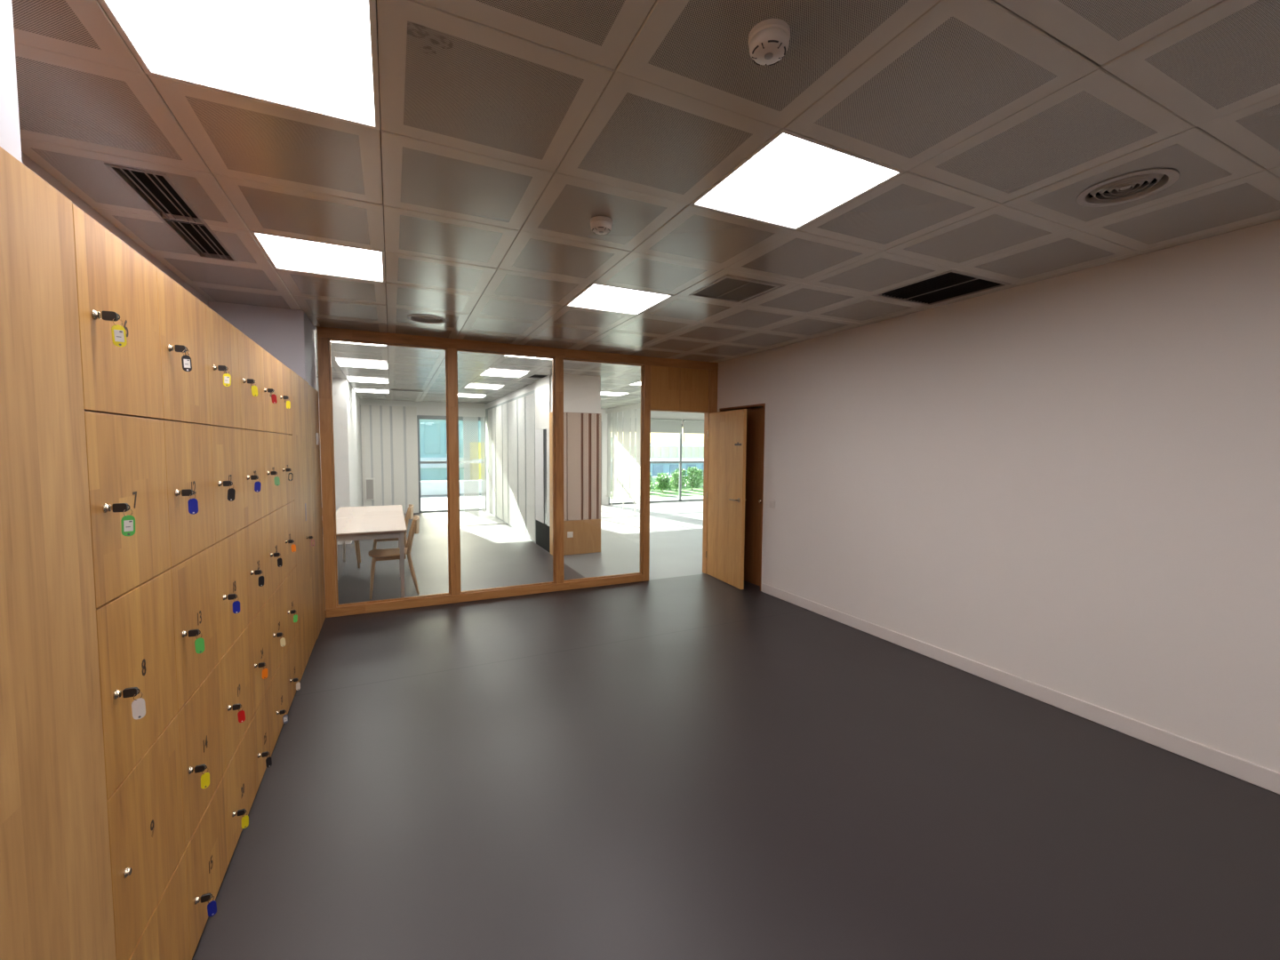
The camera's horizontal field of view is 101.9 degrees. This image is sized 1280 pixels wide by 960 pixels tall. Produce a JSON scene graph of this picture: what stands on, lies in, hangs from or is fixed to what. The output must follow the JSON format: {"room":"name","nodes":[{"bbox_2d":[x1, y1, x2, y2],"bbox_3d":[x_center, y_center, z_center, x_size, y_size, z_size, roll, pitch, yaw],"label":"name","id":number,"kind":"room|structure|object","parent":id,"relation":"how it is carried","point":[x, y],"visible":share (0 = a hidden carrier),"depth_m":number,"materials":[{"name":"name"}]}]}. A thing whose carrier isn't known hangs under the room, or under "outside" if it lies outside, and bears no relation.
{"room":"locker room","nodes":[
{"label":"locker room","id":0,"kind":"room"},
{"bbox_2d":[0,0,22,162],"bbox_3d":[-0.437,0.319,-1.145,0.592,2.637,4.478,-1,4,-26],"label":"wall pillar","id":1,"kind":"structure","parent":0,"point":[10,133],"depth_m":0.92,"materials":[{"name":"grey paint"}]},
{"bbox_2d":[0,146,116,959],"bbox_3d":[-0.185,0.595,-0.947,0.020,2.065,4.586,-1,4,-26],"label":"panel","id":2,"kind":"object","parent":1,"relation":"attached to","point":[56,897],"visible":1,"depth_m":0.95,"materials":[{"name":"brown wood"}]},
{"bbox_2d":[21,152,208,306],"bbox_3d":[-1.657,0.140,0.575,0.120,2.767,8.647,-1,4,-26],"label":"wall","id":3,"kind":"structure","parent":0,"point":[27,161],"depth_m":2.41,"materials":[{"name":"grey paint"}]},
{"bbox_2d":[208,300,316,390],"bbox_3d":[-3.053,-0.033,4.321,0.592,2.637,0.677,-1,4,-26],"label":"wall pillar","id":4,"kind":"structure","parent":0,"point":[288,335],"depth_m":4.01,"materials":[{"name":"grey paint"}]},
{"bbox_2d":[309,384,325,639],"bbox_3d":[-2.755,0.255,4.422,0.020,2.055,0.577,-1,4,-26],"label":"oak end panel","id":5,"kind":"object","parent":4,"relation":"attached to","point":[314,406],"visible":0.76,"depth_m":4.40,"materials":[{"name":"brown wood"}]},
{"bbox_2d":[316,377,362,544],"bbox_3d":[-5.917,-0.382,9.803,0.980,2.627,3.800,-1,4,-26],"label":"wall pier","id":6,"kind":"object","parent":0,"point":[346,403],"visible":0.36,"depth_m":8.30,"materials":[{"name":"white paint"}]},
{"bbox_2d":[316,326,718,617],"bbox_3d":[-0.978,-0.104,5.630,4.238,2.647,0.104,-1,4,-26],"label":"wall","id":7,"kind":"structure","parent":0,"point":[669,385],"depth_m":5.48,"materials":[{"name":"brown wood"}]},
{"bbox_2d":[328,338,450,607],"bbox_3d":[-2.361,-0.059,4.971,0.995,2.450,0.036,-1,4,-26],"label":"window","id":8,"kind":"structure","parent":7,"relation":"in","point":[330,340],"depth_m":4.90,"materials":[{"name":"clear glass"}]},
{"bbox_2d":[456,349,555,592],"bbox_3d":[-1.382,-0.081,5.438,0.997,2.450,0.036,-1,4,-26],"label":"window","id":9,"kind":"structure","parent":7,"relation":"in","point":[462,350],"depth_m":5.55,"materials":[{"name":"clear glass"}]},
{"bbox_2d":[563,358,643,582],"bbox_3d":[-0.415,-0.102,5.899,0.970,2.450,0.036,-1,4,-26],"label":"window","id":10,"kind":"structure","parent":7,"relation":"in","point":[641,365],"depth_m":6.06,"materials":[{"name":"clear glass"}]},
{"bbox_2d":[705,408,746,589],"bbox_3d":[1.001,0.199,6.094,0.154,1.999,0.791,-1,4,-21],"label":"door","id":11,"kind":"structure","parent":7,"relation":"in","point":[727,433],"depth_m":6.02,"materials":[{"name":"brown wood"}]},
{"bbox_2d":[360,398,703,513],"bbox_3d":[-0.992,-0.697,14.333,11.820,2.767,0.150,-1,4,-26],"label":"wall","id":12,"kind":"structure","parent":0,"point":[423,408],"depth_m":14.17,"materials":[{"name":"white paint"}]},
{"bbox_2d":[360,404,418,513],"bbox_3d":[-5.759,-0.455,11.967,1.170,2.490,0.026,-1,4,-26],"label":"wall panels","id":13,"kind":"object","parent":12,"relation":"attached to","point":[388,434],"visible":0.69,"depth_m":11.96,"materials":[{"name":"white paint"}]},
{"bbox_2d":[364,478,375,500],"bbox_3d":[-6.129,0.210,11.786,0.200,0.500,0.056,-1,4,-26],"label":"wall panel","id":14,"kind":"object","parent":13,"relation":"attached to","point":[369,483],"visible":1,"depth_m":11.76,"materials":[{"name":"white paint"}]},
{"bbox_2d":[416,415,486,512],"bbox_3d":[-4.552,-0.387,12.633,1.560,2.310,0.060,-1,4,-26],"label":"window","id":15,"kind":"structure","parent":12,"relation":"in","point":[419,417],"depth_m":12.37,"materials":[{"name":"grey metal"}]},
{"bbox_2d":[608,424,703,504],"bbox_3d":[1.729,-0.519,15.630,5.800,2.290,0.060,-1,4,-26],"label":"window","id":16,"kind":"structure","parent":12,"relation":"in","point":[680,461],"depth_m":15.34,"materials":[{"name":"grey metal"}]},
{"bbox_2d":[611,418,684,441],"bbox_3d":[0.242,-1.432,14.756,2.362,0.641,0.067,-1,4,-26],"label":"roller blind","id":17,"kind":"object","parent":16,"relation":"attached to","point":[657,425],"visible":0.52,"depth_m":14.99,"materials":[{"name":"white fabric"}]},
{"bbox_2d":[683,419,703,433],"bbox_3d":[2.345,-1.479,15.759,2.362,0.641,0.067,-1,4,-26],"label":"roller blind","id":18,"kind":"object","parent":16,"relation":"attached to","point":[690,426],"visible":0.24,"depth_m":15.39,"materials":[{"name":"white fabric"}]},
{"bbox_2d":[485,374,600,413],"bbox_3d":[-2.205,-0.391,10.346,0.705,2.627,6.020,-1,4,-26],"label":"wall","id":19,"kind":"structure","parent":0,"point":[581,393],"depth_m":7.62,"materials":[{"name":"white paint"}]},
{"bbox_2d":[485,390,535,543],"bbox_3d":[-2.759,-0.350,10.656,0.024,2.500,4.930,-1,4,-26],"label":"cladding","id":20,"kind":"object","parent":19,"relation":"attached to","point":[509,424],"visible":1,"depth_m":9.95,"materials":[{"name":"white"}]},
{"bbox_2d":[534,375,551,552],"bbox_3d":[-1.505,-0.245,8.037,0.022,2.627,0.860,-1,4,-26],"label":"niche","id":21,"kind":"object","parent":19,"relation":"attached to","point":[542,387],"visible":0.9,"depth_m":8.01,"materials":[{"name":"white paint"}]},
{"bbox_2d":[549,411,552,555],"bbox_3d":[-1.281,0.059,7.575,0.028,2.080,0.180,-1,4,-26],"label":"panel","id":22,"kind":"object","parent":19,"relation":"attached to","point":[550,413],"visible":0.62,"depth_m":7.57,"materials":[{"name":"brown wood"}]},
{"bbox_2d":[563,519,600,555],"bbox_3d":[-0.922,0.844,7.680,0.735,0.505,0.028,-1,4,-26],"label":"base panel","id":23,"kind":"object","parent":19,"relation":"attached to","point":[586,539],"visible":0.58,"depth_m":7.70,"materials":[{"name":"brown wood"}]},
{"bbox_2d":[563,412,601,520],"bbox_3d":[-0.914,-0.194,7.614,0.735,1.575,0.032,-1,4,-26],"label":"slatted screen","id":24,"kind":"object","parent":19,"relation":"attached to","point":[582,432],"visible":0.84,"depth_m":7.63,"materials":[{"name":"beige wood"}]},
{"bbox_2d":[11,0,1279,413],"bbox_3d":[2.141,-1.547,6.589,13.000,0.203,16.600,-1,4,-26],"label":"ceiling","id":25,"kind":"structure","parent":0,"point":[508,126],"depth_m":1.87,"materials":[{"name":"metal"}]},
{"bbox_2d":[104,163,238,262],"bbox_3d":[-2.167,-1.238,2.473,0.180,0.033,1.064,-1,4,-26],"label":"ceiling vent","id":26,"kind":"object","parent":25,"relation":"in","point":[156,190],"visible":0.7,"depth_m":2.35,"materials":[{"name":"metal"}]},
{"bbox_2d":[97,0,380,129],"bbox_3d":[-1.011,-1.173,1.341,0.598,0.051,0.598,-1,4,-26],"label":"ceiling light","id":27,"kind":"object","parent":25,"relation":"attached to","point":[315,57],"visible":1,"depth_m":1.39,"materials":[{"name":"white paint"}]},
{"bbox_2d":[249,230,385,282],"bbox_3d":[-1.787,-1.277,2.962,0.598,0.051,0.598,-1,4,-26],"label":"ceiling light","id":28,"kind":"object","parent":25,"relation":"attached to","point":[284,252],"visible":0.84,"depth_m":2.93,"materials":[{"name":"white paint"}]},
{"bbox_2d":[314,329,387,346],"bbox_3d":[-2.821,-1.416,5.123,0.598,0.051,0.598,-1,4,-26],"label":"ceiling light","id":29,"kind":"object","parent":25,"relation":"attached to","point":[315,330],"visible":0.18,"depth_m":5.38,"materials":[{"name":"white paint"}]},
{"bbox_2d":[330,340,385,345],"bbox_3d":[-2.821,-1.400,5.124,0.566,0.006,0.566,-1,4,-26],"label":"diffuser","id":30,"kind":"object","parent":29,"relation":"attached to","point":[331,340],"depth_m":5.38,"materials":[{"name":"white plastic"}]},
{"bbox_2d":[334,359,388,369],"bbox_3d":[-3.597,-1.520,6.744,0.598,0.051,0.598,-1,4,-26],"label":"ceiling light","id":31,"kind":"object","parent":25,"relation":"attached to","point":[340,363],"visible":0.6,"depth_m":6.78,"materials":[{"name":"white paint"}]},
{"bbox_2d":[345,376,389,383],"bbox_3d":[-4.373,-1.624,8.365,0.598,0.051,0.598,-1,4,-26],"label":"ceiling light","id":32,"kind":"object","parent":25,"relation":"attached to","point":[352,380],"visible":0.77,"depth_m":8.43,"materials":[{"name":"white paint"}]},
{"bbox_2d":[353,389,389,393],"bbox_3d":[-5.148,-1.729,9.986,0.598,0.051,0.598,-1,4,-26],"label":"ceiling light","id":33,"kind":"object","parent":25,"relation":"attached to","point":[356,390],"visible":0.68,"depth_m":10.07,"materials":[{"name":"white paint"}]},
{"bbox_2d":[407,314,447,323],"bbox_3d":[-1.763,-1.347,4.301,0.304,0.039,0.304,-1,4,-26],"label":"ceiling vent","id":34,"kind":"object","parent":25,"relation":"in","point":[420,318],"visible":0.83,"depth_m":4.32,"materials":[{"name":"grey metal"}]},
{"bbox_2d":[457,393,486,398],"bbox_3d":[-3.524,-1.765,10.761,0.598,0.051,0.598,-1,4,-26],"label":"ceiling light","id":35,"kind":"object","parent":25,"relation":"attached to","point":[459,395],"visible":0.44,"depth_m":10.83,"materials":[{"name":"white paint"}]},
{"bbox_2d":[459,402,486,511],"bbox_3d":[-4.029,-0.535,12.529,0.580,2.625,0.040,-1,4,-26],"label":"screen","id":36,"kind":"object","parent":25,"relation":"hanging from","point":[462,405],"visible":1,"depth_m":12.53,"materials":[{"name":"white"}]},
{"bbox_2d":[464,384,503,389],"bbox_3d":[-2.748,-1.661,9.140,0.598,0.051,0.598,-1,4,-26],"label":"ceiling light","id":37,"kind":"object","parent":25,"relation":"attached to","point":[468,386],"visible":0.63,"depth_m":9.20,"materials":[{"name":"white paint"}]},
{"bbox_2d":[480,369,528,377],"bbox_3d":[-1.973,-1.557,7.519,0.598,0.051,0.598,-1,4,-26],"label":"ceiling light","id":38,"kind":"object","parent":25,"relation":"attached to","point":[487,372],"visible":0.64,"depth_m":7.53,"materials":[{"name":"white paint"}]},
{"bbox_2d":[503,354,551,359],"bbox_3d":[-1.197,-1.453,5.898,0.598,0.051,0.598,-1,4,-26],"label":"ceiling light","id":39,"kind":"object","parent":25,"relation":"attached to","point":[504,355],"visible":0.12,"depth_m":6.14,"materials":[{"name":"white paint"}]},
{"bbox_2d":[527,374,547,378],"bbox_3d":[-1.427,-1.560,7.795,0.458,0.032,0.448,-1,4,-26],"label":"ceiling vent","id":40,"kind":"object","parent":25,"relation":"in","point":[533,376],"visible":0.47,"depth_m":7.83,"materials":[{"name":"metal"}]},
{"bbox_2d":[590,216,612,234],"bbox_3d":[-0.181,-1.182,2.425,0.104,0.054,0.104,-1,4,-26],"label":"smoke detector","id":41,"kind":"object","parent":25,"relation":"attached to","point":[599,225],"visible":1,"depth_m":2.39,"materials":[{"name":"white plastic"}]},
{"bbox_2d":[600,392,630,396],"bbox_3d":[-0.583,-1.710,10.173,0.598,0.051,0.598,-1,4,-26],"label":"ceiling light","id":42,"kind":"object","parent":25,"relation":"attached to","point":[602,393],"visible":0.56,"depth_m":10.25,"materials":[{"name":"white paint"}]},
{"bbox_2d":[564,282,673,315],"bbox_3d":[-0.163,-1.313,3.737,0.598,0.051,0.598,-1,4,-26],"label":"ceiling light","id":43,"kind":"object","parent":25,"relation":"attached to","point":[596,296],"visible":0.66,"depth_m":3.72,"materials":[{"name":"white paint"}]},
{"bbox_2d":[688,276,778,303],"bbox_3d":[0.621,-1.280,3.480,0.422,0.027,0.446,-1,4,-26],"label":"ceiling vent","id":44,"kind":"object","parent":25,"relation":"in","point":[729,289],"visible":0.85,"depth_m":3.49,"materials":[{"name":"metal"}]},
{"bbox_2d":[748,18,790,65],"bbox_3d":[0.330,-1.111,1.330,0.104,0.054,0.104,-1,4,-26],"label":"smoke detector","id":45,"kind":"object","parent":25,"relation":"attached to","point":[769,39],"visible":1,"depth_m":1.30,"materials":[{"name":"white plastic"}]},
{"bbox_2d":[689,128,905,230],"bbox_3d":[0.613,-1.209,2.116,0.598,0.051,0.598,-1,4,-26],"label":"ceiling light","id":46,"kind":"object","parent":25,"relation":"attached to","point":[792,180],"visible":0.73,"depth_m":2.07,"materials":[{"name":"white paint"}]},
{"bbox_2d":[872,270,1011,305],"bbox_3d":[1.978,-1.270,3.434,0.587,0.032,0.566,-1,4,-26],"label":"ceiling vent","id":47,"kind":"object","parent":25,"relation":"in","point":[951,284],"visible":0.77,"depth_m":3.43,"materials":[{"name":"metal"}]},
{"bbox_2d":[1076,168,1179,207],"bbox_3d":[1.956,-1.187,2.092,0.304,0.039,0.304,-1,4,-26],"label":"ceiling vent","id":48,"kind":"object","parent":25,"relation":"in","point":[1126,188],"visible":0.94,"depth_m":2.10,"materials":[{"name":"grey metal"}]},
{"bbox_2d":[192,500,1279,959],"bbox_3d":[2.133,1.225,6.736,12.800,0.100,16.550,-1,4,-26],"label":"floor","id":49,"kind":"structure","parent":0,"point":[684,762],"depth_m":2.36,"materials":[{"name":"plastic"}]},
{"bbox_2d":[72,202,300,959],"bbox_3d":[-1.976,0.395,2.130,0.613,2.064,2.520,-1,4,-26],"label":"lockers","id":50,"kind":"object","parent":49,"relation":"on","point":[156,429],"visible":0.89,"depth_m":1.53,"materials":[{"name":"brown wood"}]},
{"bbox_2d":[99,311,127,347],"bbox_3d":[-1.158,-0.331,1.141,0.041,0.075,0.014,-2,4,-33],"label":"key","id":51,"kind":"object","parent":50,"relation":"attached to","point":[118,332],"visible":1,"depth_m":1.14,"materials":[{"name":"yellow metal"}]},
{"bbox_2d":[110,503,135,535],"bbox_3d":[-1.162,0.090,1.167,0.039,0.075,0.014,-2,4,-32],"label":"key","id":52,"kind":"object","parent":50,"relation":"attached to","point":[127,522],"visible":1,"depth_m":1.17,"materials":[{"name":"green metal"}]},
{"bbox_2d":[120,687,145,719],"bbox_3d":[-1.165,0.514,1.194,0.040,0.075,0.015,-1,4,-26],"label":"key","id":53,"kind":"object","parent":50,"relation":"attached to","point":[138,706],"visible":1,"depth_m":1.19,"materials":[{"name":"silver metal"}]},
{"bbox_2d":[173,344,191,371],"bbox_3d":[-1.340,-0.356,1.521,0.040,0.075,0.014,-2,4,-33],"label":"key","id":54,"kind":"object","parent":50,"relation":"attached to","point":[186,360],"visible":1,"depth_m":1.52,"materials":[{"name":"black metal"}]},
{"bbox_2d":[179,488,198,514],"bbox_3d":[-1.344,0.065,1.548,0.040,0.075,0.015,-1,4,-26],"label":"key","id":55,"kind":"object","parent":50,"relation":"attached to","point":[193,503],"visible":1,"depth_m":1.55,"materials":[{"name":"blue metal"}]},
{"bbox_2d":[186,629,205,653],"bbox_3d":[-1.346,0.490,1.573,0.041,0.075,0.014,-2,4,-33],"label":"key","id":56,"kind":"object","parent":50,"relation":"attached to","point":[199,643],"visible":1,"depth_m":1.57,"materials":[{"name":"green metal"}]},
{"bbox_2d":[192,764,209,788],"bbox_3d":[-1.349,0.914,1.598,0.039,0.075,0.014,-2,4,-32],"label":"key","id":57,"kind":"object","parent":50,"relation":"attached to","point":[205,777],"visible":1,"depth_m":1.60,"materials":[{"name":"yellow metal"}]},
{"bbox_2d":[199,892,216,916],"bbox_3d":[-1.351,1.332,1.625,0.042,0.075,0.015,-1,4,-26],"label":"key","id":58,"kind":"object","parent":50,"relation":"attached to","point":[212,907],"visible":1,"depth_m":1.63,"materials":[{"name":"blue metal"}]},
{"bbox_2d":[216,365,231,386],"bbox_3d":[-1.522,-0.380,1.900,0.040,0.075,0.015,-1,4,-26],"label":"key","id":59,"kind":"object","parent":50,"relation":"attached to","point":[227,378],"visible":1,"depth_m":1.90,"materials":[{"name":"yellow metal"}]},
{"bbox_2d":[221,480,235,501],"bbox_3d":[-1.525,0.041,1.926,0.039,0.075,0.015,-1,4,-26],"label":"key","id":60,"kind":"object","parent":50,"relation":"attached to","point":[231,492],"visible":1,"depth_m":1.93,"materials":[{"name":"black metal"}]},
{"bbox_2d":[226,593,239,613],"bbox_3d":[-1.528,0.466,1.952,0.040,0.075,0.015,-1,4,-26],"label":"key","id":61,"kind":"object","parent":50,"relation":"attached to","point":[236,604],"visible":1,"depth_m":1.95,"materials":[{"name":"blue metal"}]},
{"bbox_2d":[231,703,245,722],"bbox_3d":[-1.529,0.890,1.977,0.041,0.075,0.014,-2,4,-33],"label":"key","id":62,"kind":"object","parent":50,"relation":"attached to","point":[241,716],"visible":1,"depth_m":1.98,"materials":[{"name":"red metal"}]},
{"bbox_2d":[235,808,248,828],"bbox_3d":[-1.533,1.308,2.003,0.040,0.075,0.015,-1,4,-26],"label":"key","id":63,"kind":"object","parent":50,"relation":"attached to","point":[245,819],"visible":1,"depth_m":2.00,"materials":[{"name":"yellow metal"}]},
{"bbox_2d":[246,378,257,396],"bbox_3d":[-1.702,-0.405,2.279,0.042,0.075,0.015,-1,4,-26],"label":"key","id":64,"kind":"object","parent":50,"relation":"attached to","point":[254,389],"visible":1,"depth_m":2.28,"materials":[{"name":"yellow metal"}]},
{"bbox_2d":[249,475,260,492],"bbox_3d":[-1.706,0.017,2.304,0.040,0.075,0.015,-1,4,-26],"label":"key","id":65,"kind":"object","parent":50,"relation":"attached to","point":[257,485],"visible":1,"depth_m":2.30,"materials":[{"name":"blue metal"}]},
{"bbox_2d":[253,569,263,586],"bbox_3d":[-1.708,0.441,2.329,0.039,0.075,0.014,-2,4,-32],"label":"key","id":66,"kind":"object","parent":50,"relation":"attached to","point":[256,572],"visible":1,"depth_m":2.33,"materials":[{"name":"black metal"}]},
{"bbox_2d":[256,662,267,679],"bbox_3d":[-1.712,0.866,2.356,0.039,0.075,0.015,-1,4,-26],"label":"key","id":67,"kind":"object","parent":50,"relation":"attached to","point":[261,664],"visible":1,"depth_m":2.35,"materials":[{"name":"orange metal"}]},
{"bbox_2d":[260,751,271,767],"bbox_3d":[-1.713,1.283,2.381,0.041,0.075,0.014,-2,4,-33],"label":"key","id":68,"kind":"object","parent":50,"relation":"attached to","point":[268,761],"visible":1,"depth_m":2.38,"materials":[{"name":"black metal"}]},
{"bbox_2d":[266,388,277,403],"bbox_3d":[-1.883,-0.429,2.656,0.042,0.075,0.014,-2,4,-32],"label":"key","id":69,"kind":"object","parent":50,"relation":"attached to","point":[269,390],"visible":1,"depth_m":2.66,"materials":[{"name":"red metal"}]},
{"bbox_2d":[269,471,279,485],"bbox_3d":[-1.886,-0.008,2.683,0.042,0.075,0.015,-1,4,-26],"label":"key","id":70,"kind":"object","parent":50,"relation":"attached to","point":[276,478],"visible":1,"depth_m":2.68,"materials":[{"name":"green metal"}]},
{"bbox_2d":[272,552,282,567],"bbox_3d":[-1.890,0.417,2.708,0.040,0.075,0.015,-1,4,-26],"label":"key","id":71,"kind":"object","parent":50,"relation":"attached to","point":[279,560],"visible":1,"depth_m":2.71,"materials":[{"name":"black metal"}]},
{"bbox_2d":[275,632,285,646],"bbox_3d":[-1.891,0.841,2.734,0.042,0.075,0.014,-2,4,-32],"label":"key","id":72,"kind":"object","parent":50,"relation":"attached to","point":[283,639],"visible":1,"depth_m":2.73,"materials":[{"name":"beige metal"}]},
{"bbox_2d":[278,709,287,723],"bbox_3d":[-1.895,1.259,2.760,0.042,0.075,0.015,-1,4,-26],"label":"key","id":73,"kind":"object","parent":50,"relation":"attached to","point":[285,716],"visible":1,"depth_m":2.76,"materials":[{"name":"silver metal"}]},
{"bbox_2d":[282,395,290,408],"bbox_3d":[-2.065,-0.453,3.034,0.039,0.075,0.014,-2,4,-32],"label":"key","id":74,"kind":"object","parent":50,"relation":"attached to","point":[288,403],"visible":1,"depth_m":3.04,"materials":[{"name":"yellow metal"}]},
{"bbox_2d":[287,539,295,551],"bbox_3d":[-2.070,0.393,3.087,0.042,0.075,0.015,-1,4,-26],"label":"key","id":75,"kind":"object","parent":50,"relation":"attached to","point":[293,547],"visible":1,"depth_m":3.09,"materials":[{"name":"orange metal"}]},
{"bbox_2d":[289,609,297,622],"bbox_3d":[-2.074,0.817,3.112,0.039,0.075,0.015,-1,4,-26],"label":"key","id":76,"kind":"object","parent":50,"relation":"attached to","point":[295,616],"visible":1,"depth_m":3.11,"materials":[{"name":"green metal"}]},
{"bbox_2d":[292,678,300,690],"bbox_3d":[-2.076,1.235,3.138,0.040,0.075,0.015,-1,4,-26],"label":"key","id":77,"kind":"object","parent":50,"relation":"attached to","point":[298,684],"visible":1,"depth_m":3.14,"materials":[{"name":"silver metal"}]},
{"bbox_2d":[289,368,317,679],"bbox_3d":[-2.704,0.297,3.652,0.613,2.065,0.858,-1,4,-26],"label":"tall cabinet","id":78,"kind":"object","parent":49,"relation":"on","point":[300,388],"visible":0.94,"depth_m":3.71,"materials":[{"name":"brown wood"}]},
{"bbox_2d":[321,507,360,567],"bbox_3d":[-3.917,0.729,6.745,0.501,0.815,0.410,-1,4,-26],"label":"wooden chair","id":79,"kind":"object","parent":49,"relation":"on","point":[356,542],"visible":0.07,"depth_m":6.70,"materials":[{"name":"brown wood"}]},
{"bbox_2d":[322,515,406,605],"bbox_3d":[-2.952,0.840,5.604,0.777,0.740,1.222,-1,4,-26],"label":"table","id":80,"kind":"object","parent":49,"relation":"on","point":[348,529],"visible":0.55,"depth_m":5.23,"materials":[{"name":"laminate"}]},
{"bbox_2d":[336,504,403,568],"bbox_3d":[-3.482,0.768,6.712,0.777,0.740,1.222,-1,4,-26],"label":"table","id":81,"kind":"object","parent":49,"relation":"on","point":[346,512],"visible":0.5,"depth_m":6.65,"materials":[{"name":"laminate"}]},
{"bbox_2d":[373,504,413,561],"bbox_3d":[-3.179,0.737,6.688,0.501,0.815,0.410,-1,4,-26],"label":"wooden chair","id":82,"kind":"object","parent":49,"relation":"on","point":[410,511],"visible":0.3,"depth_m":6.58,"materials":[{"name":"brown wood"}]},
{"bbox_2d":[368,515,419,599],"bbox_3d":[-2.636,0.808,5.587,0.501,0.815,0.410,-1,4,-26],"label":"wooden chair","id":83,"kind":"object","parent":49,"relation":"on","point":[385,554],"visible":0.91,"depth_m":5.48,"materials":[{"name":"brown wood"}]},
{"bbox_2d":[605,403,640,512],"bbox_3d":[-0.434,-0.554,13.216,0.040,2.625,2.300,-1,4,-26],"label":"curtain","id":84,"kind":"object","parent":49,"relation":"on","point":[618,415],"visible":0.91,"depth_m":13.12,"materials":[{"name":"white fabric"}]},
{"bbox_2d":[717,219,1279,772],"bbox_3d":[2.840,0.039,2.720,0.140,2.767,8.647,-1,4,-26],"label":"wall","id":85,"kind":"structure","parent":0,"point":[1068,484],"depth_m":3.11,"materials":[{"name":"paint"}]},
{"bbox_2d":[719,403,765,591],"bbox_3d":[1.223,0.172,6.110,0.144,2.065,0.870,-1,4,-26],"label":"trim","id":86,"kind":"structure","parent":85,"relation":"attached to","point":[758,404],"depth_m":5.72,"materials":[{"name":"brown wood"}]},
{"bbox_2d":[744,407,763,585],"bbox_3d":[1.242,0.182,6.120,0.093,2.034,0.818,-1,4,-26],"label":"door","id":87,"kind":"structure","parent":85,"relation":"in","point":[755,416],"depth_m":6.00,"materials":[{"name":"brown wood"}]},
{"bbox_2d":[762,583,1279,794],"bbox_3d":[2.988,1.403,2.298,0.013,0.097,7.600,-1,4,-26],"label":"baseboard","id":88,"kind":"structure","parent":85,"relation":"attached to","point":[1258,775],"depth_m":3.11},
{"label":"outside","id":89,"kind":"structure","parent":0,"visible":0},
{"bbox_3d":[-20.906,5.723,78.924,150.000,0.200,120.500,-1,4,-26],"label":"ground","id":90,"kind":"structure","parent":89,"visible":0},
{"bbox_2d":[419,419,484,480],"bbox_3d":[-13.383,2.537,27.006,11.100,12.600,6.120,-1,4,-26],"label":"glass building","id":91,"kind":"structure","parent":90,"relation":"on","point":[432,432],"depth_m":25.16,"materials":[{"name":"teal glass"}]},
{"bbox_2d":[469,442,484,479],"bbox_3d":[-7.819,3.574,25.405,0.800,10.800,1.120,-1,4,-26],"label":"tower","id":92,"kind":"structure","parent":90,"relation":"on","point":[479,457],"depth_m":24.72,"materials":[{"name":"yellow"}]},
{"bbox_2d":[616,442,703,460],"bbox_3d":[3.116,2.083,49.310,20.100,11.000,6.120,-1,4,-26],"label":"building","id":93,"kind":"structure","parent":90,"relation":"on","point":[659,452],"depth_m":45.68,"materials":[{"name":"white"}]},
{"bbox_2d":[616,459,703,477],"bbox_3d":[4.243,3.441,37.722,20.100,9.720,4.120,-1,4,-26],"label":"annex","id":94,"kind":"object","parent":90,"relation":"on","point":[655,468],"visible":0.13,"depth_m":34.19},
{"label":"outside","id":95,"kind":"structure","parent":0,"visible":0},
{"bbox_2d":[421,493,703,511],"bbox_3d":[0.107,0.594,18.385,44.000,0.210,6.050,-1,4,-26],"label":"terrace","id":96,"kind":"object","parent":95,"point":[428,502],"depth_m":15.86,"materials":[{"name":"stone"}]},
{"bbox_2d":[420,475,703,495],"bbox_3d":[0.042,0.109,20.821,38.000,0.460,0.250,-1,4,-26],"label":"parapet","id":97,"kind":"object","parent":96,"relation":"on","point":[427,487],"visible":0.02,"depth_m":17.49,"materials":[{"name":"white paint"}]},
{"bbox_2d":[609,486,703,498],"bbox_3d":[7.154,0.293,22.182,24.000,0.020,3.350,-1,4,-26],"label":"lawn","id":98,"kind":"structure","parent":96,"relation":"on","point":[687,492],"depth_m":18.66,"materials":[{"name":"green plant"}]},
{"bbox_2d":[654,474,671,492],"bbox_3d":[0.827,0.129,18.635,0.685,0.639,0.643,0,4,-4],"label":"shrub","id":99,"kind":"object","parent":98,"relation":"on","point":[663,480],"visible":1,"depth_m":18.51,"materials":[{"name":"green plant"}]},
{"bbox_2d":[669,471,686,490],"bbox_3d":[1.353,0.041,19.176,0.747,0.756,0.710,-1,4,-26],"label":"shrub","id":100,"kind":"object","parent":98,"relation":"on","point":[675,481],"visible":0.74,"depth_m":19.08,"materials":[{"name":"green plant"}]},
{"bbox_2d":[672,467,687,484],"bbox_3d":[1.603,-0.072,20.472,0.760,0.825,0.770,0,4,0],"label":"shrub","id":101,"kind":"object","parent":98,"relation":"on","point":[684,470],"visible":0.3,"depth_m":20.39,"materials":[{"name":"green plant"}]},
{"bbox_2d":[684,466,700,490],"bbox_3d":[1.971,-0.066,19.536,0.687,0.931,0.668,1,4,7],"label":"shrub","id":102,"kind":"object","parent":98,"relation":"on","point":[692,481],"visible":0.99,"depth_m":19.46,"materials":[{"name":"green plant"}]},
{"bbox_2d":[690,468,703,487],"bbox_3d":[2.298,-0.067,20.799,0.796,0.785,0.732,1,4,3],"label":"shrub","id":103,"kind":"object","parent":98,"relation":"on","point":[700,475],"visible":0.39,"depth_m":20.70,"materials":[{"name":"green plant"}]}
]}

